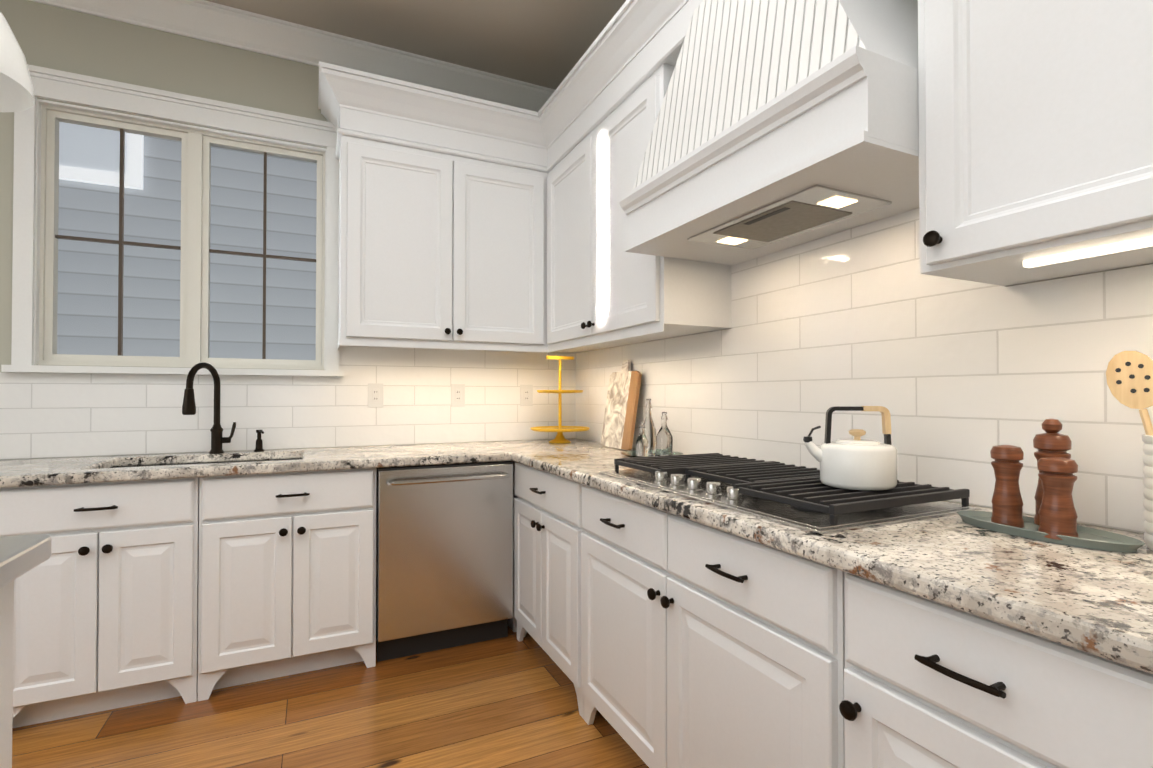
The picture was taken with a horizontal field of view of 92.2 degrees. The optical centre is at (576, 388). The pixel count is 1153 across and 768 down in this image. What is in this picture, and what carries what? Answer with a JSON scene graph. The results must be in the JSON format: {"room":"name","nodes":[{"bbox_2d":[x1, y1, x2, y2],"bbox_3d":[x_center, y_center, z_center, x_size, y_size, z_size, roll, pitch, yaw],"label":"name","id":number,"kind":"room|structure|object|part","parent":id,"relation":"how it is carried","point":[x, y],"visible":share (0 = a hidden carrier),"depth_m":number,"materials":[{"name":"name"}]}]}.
{"room":"kitchen","nodes":[
{"label":"kitchen","id":0,"kind":"room"},
{"bbox_2d":[0,0,575,459],"bbox_3d":[-2.377,-0.302,2.486,5.160,3.050,0.210,0,-1,-25],"label":"wall","id":1,"kind":"structure","parent":0,"point":[88,70],"depth_m":2.69,"materials":[{"name":"beige paint"}]},
{"bbox_2d":[55,129,180,355],"bbox_3d":[-2.146,-0.686,2.616,0.472,1.068,0.024,0,-1,-25],"label":"muntin","id":2,"kind":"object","parent":1,"relation":"in","point":[121,242],"depth_m":2.61,"materials":[{"name":"brown wood"}]},
{"bbox_3d":[-1.842,-0.730,2.671,1.334,1.330,0.080,0,-1,-25],"label":"window trim casing","id":3,"kind":"part","parent":1,"relation":"part of","materials":[{"name":"white paint"}]},
{"bbox_2d":[209,152,315,358],"bbox_3d":[-1.612,-0.683,2.868,0.482,1.068,0.024,0,-1,-25],"label":"muntin","id":4,"kind":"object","parent":1,"relation":"in","point":[264,256],"depth_m":2.86,"materials":[{"name":"brown wood"}]},
{"bbox_2d":[368,383,382,406],"bbox_3d":[-1.091,0.039,3.015,0.080,0.130,0.006,0,-1,-25],"label":"electrical outlet plate","id":5,"kind":"object","parent":1,"relation":"attached to","point":[377,395],"depth_m":3.01,"materials":[{"name":"white plastic"}]},
{"bbox_2d":[335,100,549,351],"bbox_3d":[-0.709,-0.786,3.023,1.069,1.110,0.348,0,-1,-25],"label":"upper cabinet","id":6,"kind":"object","parent":1,"relation":"attached to","point":[468,222],"depth_m":2.84,"materials":[{"name":"white paint"}]},
{"bbox_2d":[451,384,464,406],"bbox_3d":[-0.684,0.041,3.207,0.080,0.130,0.006,0,-1,-25],"label":"electrical outlet plate","id":7,"kind":"object","parent":1,"relation":"attached to","point":[455,402],"depth_m":3.21,"materials":[{"name":"white plastic"}]},
{"bbox_2d":[520,385,532,405],"bbox_3d":[-0.305,0.043,3.387,0.080,0.130,0.006,0,-1,-25],"label":"electrical outlet plate","id":8,"kind":"object","parent":1,"relation":"attached to","point":[524,389],"depth_m":3.38,"materials":[{"name":"white plastic"}]},
{"bbox_2d":[12,626,648,767],"bbox_3d":[-1.030,1.214,-0.385,5.200,0.050,6.200,0,-1,-25],"label":"floor","id":9,"kind":"structure","parent":0,"point":[510,701],"depth_m":2.00,"materials":[{"name":"brown wood"}]},
{"bbox_2d":[0,586,13,767],"bbox_3d":[-1.065,0.729,-0.703,1.662,0.914,2.845,0,-1,-25],"label":"kitchen island","id":10,"kind":"object","parent":9,"relation":"on","point":[6,599],"depth_m":0.90,"materials":[{"name":"white paint"}]},
{"bbox_2d":[0,534,51,593],"bbox_3d":[-1.068,0.250,-0.718,1.736,0.040,2.910,0,-1,-25],"label":"island countertop","id":11,"kind":"structure","parent":10,"relation":"on","point":[19,554],"depth_m":0.87,"materials":[{"name":"white stone"}]},
{"bbox_2d":[0,462,218,727],"bbox_3d":[-1.875,0.784,2.300,0.604,0.872,0.628,0,-1,-25],"label":"base cabinet","id":12,"kind":"object","parent":9,"relation":"on","point":[128,593],"depth_m":2.03,"materials":[{"name":"white paint"}]},
{"bbox_2d":[0,442,507,487],"bbox_3d":[-1.546,0.429,2.439,2.370,0.244,0.664,0,-1,-25],"label":"countertop","id":13,"kind":"structure","parent":12,"relation":"on","point":[97,469],"depth_m":2.38,"materials":[{"name":"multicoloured stone"}]},
{"bbox_2d":[182,362,235,453],"bbox_3d":[-1.692,0.095,2.564,0.188,0.426,0.214,0,-1,-25],"label":"faucet","id":14,"kind":"object","parent":13,"relation":"on","point":[216,429],"visible":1,"depth_m":2.62,"materials":[{"name":"black metal"}]},
{"bbox_2d":[254,430,263,451],"bbox_3d":[-1.547,0.255,2.705,0.047,0.108,0.084,0,-1,-25],"label":"soap dispenser","id":15,"kind":"object","parent":13,"relation":"on","point":[259,445],"visible":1,"depth_m":2.71,"materials":[{"name":"black metal"}]},
{"bbox_2d":[200,459,375,700],"bbox_3d":[-1.305,0.787,2.569,0.656,0.872,0.628,0,-1,-25],"label":"base cabinet","id":16,"kind":"object","parent":9,"relation":"on","point":[288,560],"depth_m":2.28,"materials":[{"name":"white paint"}]},
{"bbox_2d":[376,461,513,661],"bbox_3d":[-0.708,0.791,2.811,0.621,0.871,0.697,0,-1,-25],"label":"dishwasher","id":17,"kind":"object","parent":9,"relation":"on","point":[444,556],"visible":0.96,"depth_m":2.54,"materials":[{"name":"silver metal"}]},
{"bbox_3d":[-0.571,0.415,2.527,0.559,0.026,0.060,0,-1,-25],"label":"handle","id":18,"kind":"part","parent":17,"relation":"part of","materials":[{"name":"silver metal"}]},
{"bbox_2d":[508,461,526,636],"bbox_3d":[-0.144,0.794,3.128,0.596,0.872,0.608,0,-1,-25],"label":"base cabinet","id":19,"kind":"object","parent":9,"relation":"on","point":[512,622],"depth_m":2.80,"materials":[{"name":"white paint"}]},
{"bbox_2d":[476,439,1152,673],"bbox_3d":[0.469,0.319,1.759,0.664,0.040,3.618,0,-1,-25],"label":"countertop","id":20,"kind":"structure","parent":19,"relation":"on","point":[1094,601],"depth_m":0.93,"materials":[{"name":"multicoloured stone"}]},
{"bbox_2d":[530,356,588,442],"bbox_3d":[-0.096,0.065,3.238,0.344,0.502,0.344,0,-1,-25],"label":"tiered stand","id":21,"kind":"object","parent":20,"relation":"on","point":[559,429],"visible":1,"depth_m":3.22,"materials":[{"name":"yellow metal"}]},
{"bbox_2d":[601,360,641,449],"bbox_3d":[0.233,0.082,2.890,0.090,0.457,0.300,0,-1,-25],"label":"serving board","id":22,"kind":"object","parent":20,"relation":"on","point":[619,422],"visible":0.93,"depth_m":2.87,"materials":[{"name":"stone"}]},
{"bbox_2d":[621,398,683,457],"bbox_3d":[0.331,0.175,2.437,0.276,0.262,0.276,0,-1,-25],"label":"cruet","id":23,"kind":"object","parent":20,"relation":"on","point":[649,443],"visible":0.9,"depth_m":2.40,"materials":[{"name":"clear glass"}]},
{"bbox_3d":[0.331,0.296,2.436,0.276,0.020,0.276,0,-1,-25],"label":"plate","id":24,"kind":"part","parent":23,"relation":"part of","materials":[{"name":"teal glass"}]},
{"bbox_2d":[599,453,977,533],"bbox_3d":[0.521,0.272,1.647,0.530,0.050,0.950,0,-1,-25],"label":"cooktop","id":25,"kind":"object","parent":20,"relation":"in","point":[803,498],"visible":0.92,"depth_m":1.37,"materials":[{"name":"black metal"}]},
{"bbox_2d":[803,406,896,490],"bbox_3d":[0.693,0.144,1.381,0.190,0.198,0.172,0,-1,-25],"label":"kettle","id":26,"kind":"object","parent":25,"relation":"on","point":[857,462],"visible":1,"depth_m":1.33,"materials":[{"name":"beige ceramic"}]},
{"bbox_3d":[0.678,0.095,1.389,0.170,0.097,0.133,0,-1,-25],"label":"handle","id":27,"kind":"part","parent":26,"relation":"part of","materials":[{"name":"black plastic"}]},
{"bbox_2d":[957,510,1145,552],"bbox_3d":[0.925,0.282,1.107,0.134,0.018,0.309,0,-1,-25],"label":"tray","id":28,"kind":"object","parent":20,"relation":"on","point":[1092,538],"visible":0.81,"depth_m":1.06,"materials":[{"name":"green ceramic"}]},
{"bbox_2d":[990,445,1023,527],"bbox_3d":[0.890,0.200,1.147,0.055,0.165,0.055,0,-1,-25],"label":"pepper mill","id":29,"kind":"object","parent":28,"relation":"on","point":[1007,501],"visible":0.98,"depth_m":1.13,"materials":[{"name":"brown wood"}]},
{"bbox_2d":[1033,418,1071,524],"bbox_3d":[0.984,0.173,1.147,0.061,0.220,0.061,0,-1,-25],"label":"pepper mill","id":30,"kind":"object","parent":28,"relation":"on","point":[1052,442],"visible":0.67,"depth_m":1.14,"materials":[{"name":"brown wood"}]},
{"bbox_3d":[0.984,0.078,1.149,0.034,0.030,0.033,0,-1,-25],"label":"knob","id":31,"kind":"part","parent":30,"relation":"part of","materials":[{"name":"brown wood"}]},
{"bbox_2d":[1037,457,1077,539],"bbox_3d":[0.912,0.207,1.052,0.059,0.150,0.059,0,-1,-25],"label":"pepper mill","id":32,"kind":"object","parent":28,"relation":"on","point":[1057,510],"visible":1,"depth_m":1.03,"materials":[{"name":"brown wood"}]},
{"bbox_2d":[1106,351,1152,550],"bbox_3d":[1.069,0.100,0.980,0.140,0.379,0.182,0,-1,-25],"label":"utensil crock","id":33,"kind":"object","parent":20,"relation":"on","point":[1129,376],"visible":1,"depth_m":1.00,"materials":[{"name":"beige ceramic"}]},
{"bbox_2d":[514,462,573,682],"bbox_3d":[0.133,0.787,2.507,0.628,0.872,0.748,0,-1,-25],"label":"base cabinet","id":34,"kind":"object","parent":9,"relation":"on","point":[544,502],"depth_m":2.33,"materials":[{"name":"white paint"}]},
{"bbox_2d":[574,481,825,767],"bbox_3d":[0.530,0.777,1.666,0.628,0.872,1.112,0,-1,-25],"label":"base cabinet","id":35,"kind":"object","parent":9,"relation":"on","point":[662,639],"depth_m":1.42,"materials":[{"name":"white paint"}]},
{"bbox_2d":[822,564,1152,767],"bbox_3d":[0.866,0.768,0.955,0.628,0.872,0.460,0,-1,-25],"label":"base cabinet","id":36,"kind":"object","parent":9,"relation":"on","point":[912,681],"depth_m":0.84,"materials":[{"name":"white paint"}]},
{"bbox_2d":[206,0,625,89],"bbox_3d":[-1.030,-1.885,-0.349,5.200,0.050,6.200,0,-1,-25],"label":"ceiling","id":37,"kind":"structure","parent":0,"point":[546,43],"depth_m":2.80,"materials":[{"name":"beige paint"}]},
{"bbox_2d":[0,12,33,111],"bbox_3d":[-1.367,-1.252,1.177,0.320,1.178,0.320,0,-1,-25],"label":"pendant light","id":38,"kind":"object","parent":37,"relation":"hanging from","point":[16,90],"visible":1,"depth_m":1.23,"materials":[{"name":"beige ceramic"}]},
{"bbox_2d":[28,0,554,111],"bbox_3d":[-1.030,-1.794,-0.350,5.196,0.130,6.196,0,-1,-25],"label":"crown molding","id":39,"kind":"structure","parent":37,"relation":"attached to","point":[209,21],"depth_m":2.83,"materials":[{"name":"white paint"}]},
{"bbox_2d":[576,208,1152,533],"bbox_3d":[1.390,-0.322,0.775,0.168,3.050,6.520,0,-1,-25],"label":"wall","id":40,"kind":"structure","parent":0,"point":[958,378],"depth_m":1.56,"materials":[{"name":"white tile"}]},
{"bbox_2d":[546,20,731,351],"bbox_3d":[0.229,-0.791,2.648,0.347,1.110,1.110,0,-1,-25],"label":"upper cabinet","id":41,"kind":"object","parent":40,"relation":"attached to","point":[600,295],"depth_m":2.42,"materials":[{"name":"white paint"}]},
{"bbox_2d":[619,0,918,264],"bbox_3d":[0.594,-0.856,1.672,0.521,0.738,0.967,0,-1,-25],"label":"range hood","id":42,"kind":"object","parent":40,"relation":"attached to","point":[781,125],"visible":0.96,"depth_m":1.45,"materials":[{"name":"white paint"}]},
{"bbox_2d":[744,207,789,224],"bbox_3d":[0.539,-0.489,1.581,0.020,0.001,0.160,0,-1,-25],"label":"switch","id":43,"kind":"object","parent":42,"relation":"attached to","point":[776,211],"depth_m":1.57,"materials":[{"name":"grey metal"}]},
{"bbox_2d":[918,0,1152,285],"bbox_3d":[1.062,-0.809,0.883,0.347,1.115,0.854,0,-1,-25],"label":"upper cabinet","id":44,"kind":"object","parent":40,"relation":"attached to","point":[1036,116],"depth_m":1.01,"materials":[{"name":"white paint"}]},
{"bbox_3d":[-3.010,3.341,4.019,13.000,0.200,2.900,0,-1,-25],"label":"ground","id":45,"kind":"structure","parent":0,"visible":0},
{"bbox_2d":[57,136,322,365],"bbox_3d":[-3.650,-1.493,5.432,13.000,9.500,0.100,0,-1,-25],"label":"siding","id":46,"kind":"object","parent":45,"relation":"on","point":[247,210],"depth_m":5.30,"materials":[{"name":"grey wood"}]},
{"bbox_2d":[59,122,143,189],"bbox_3d":[-4.581,-2.659,4.923,1.190,1.600,0.050,0,-1,-25],"label":"window","id":47,"kind":"structure","parent":46,"relation":"attached to","point":[71,136],"depth_m":5.02,"materials":[{"name":"white glass"}]}
]}

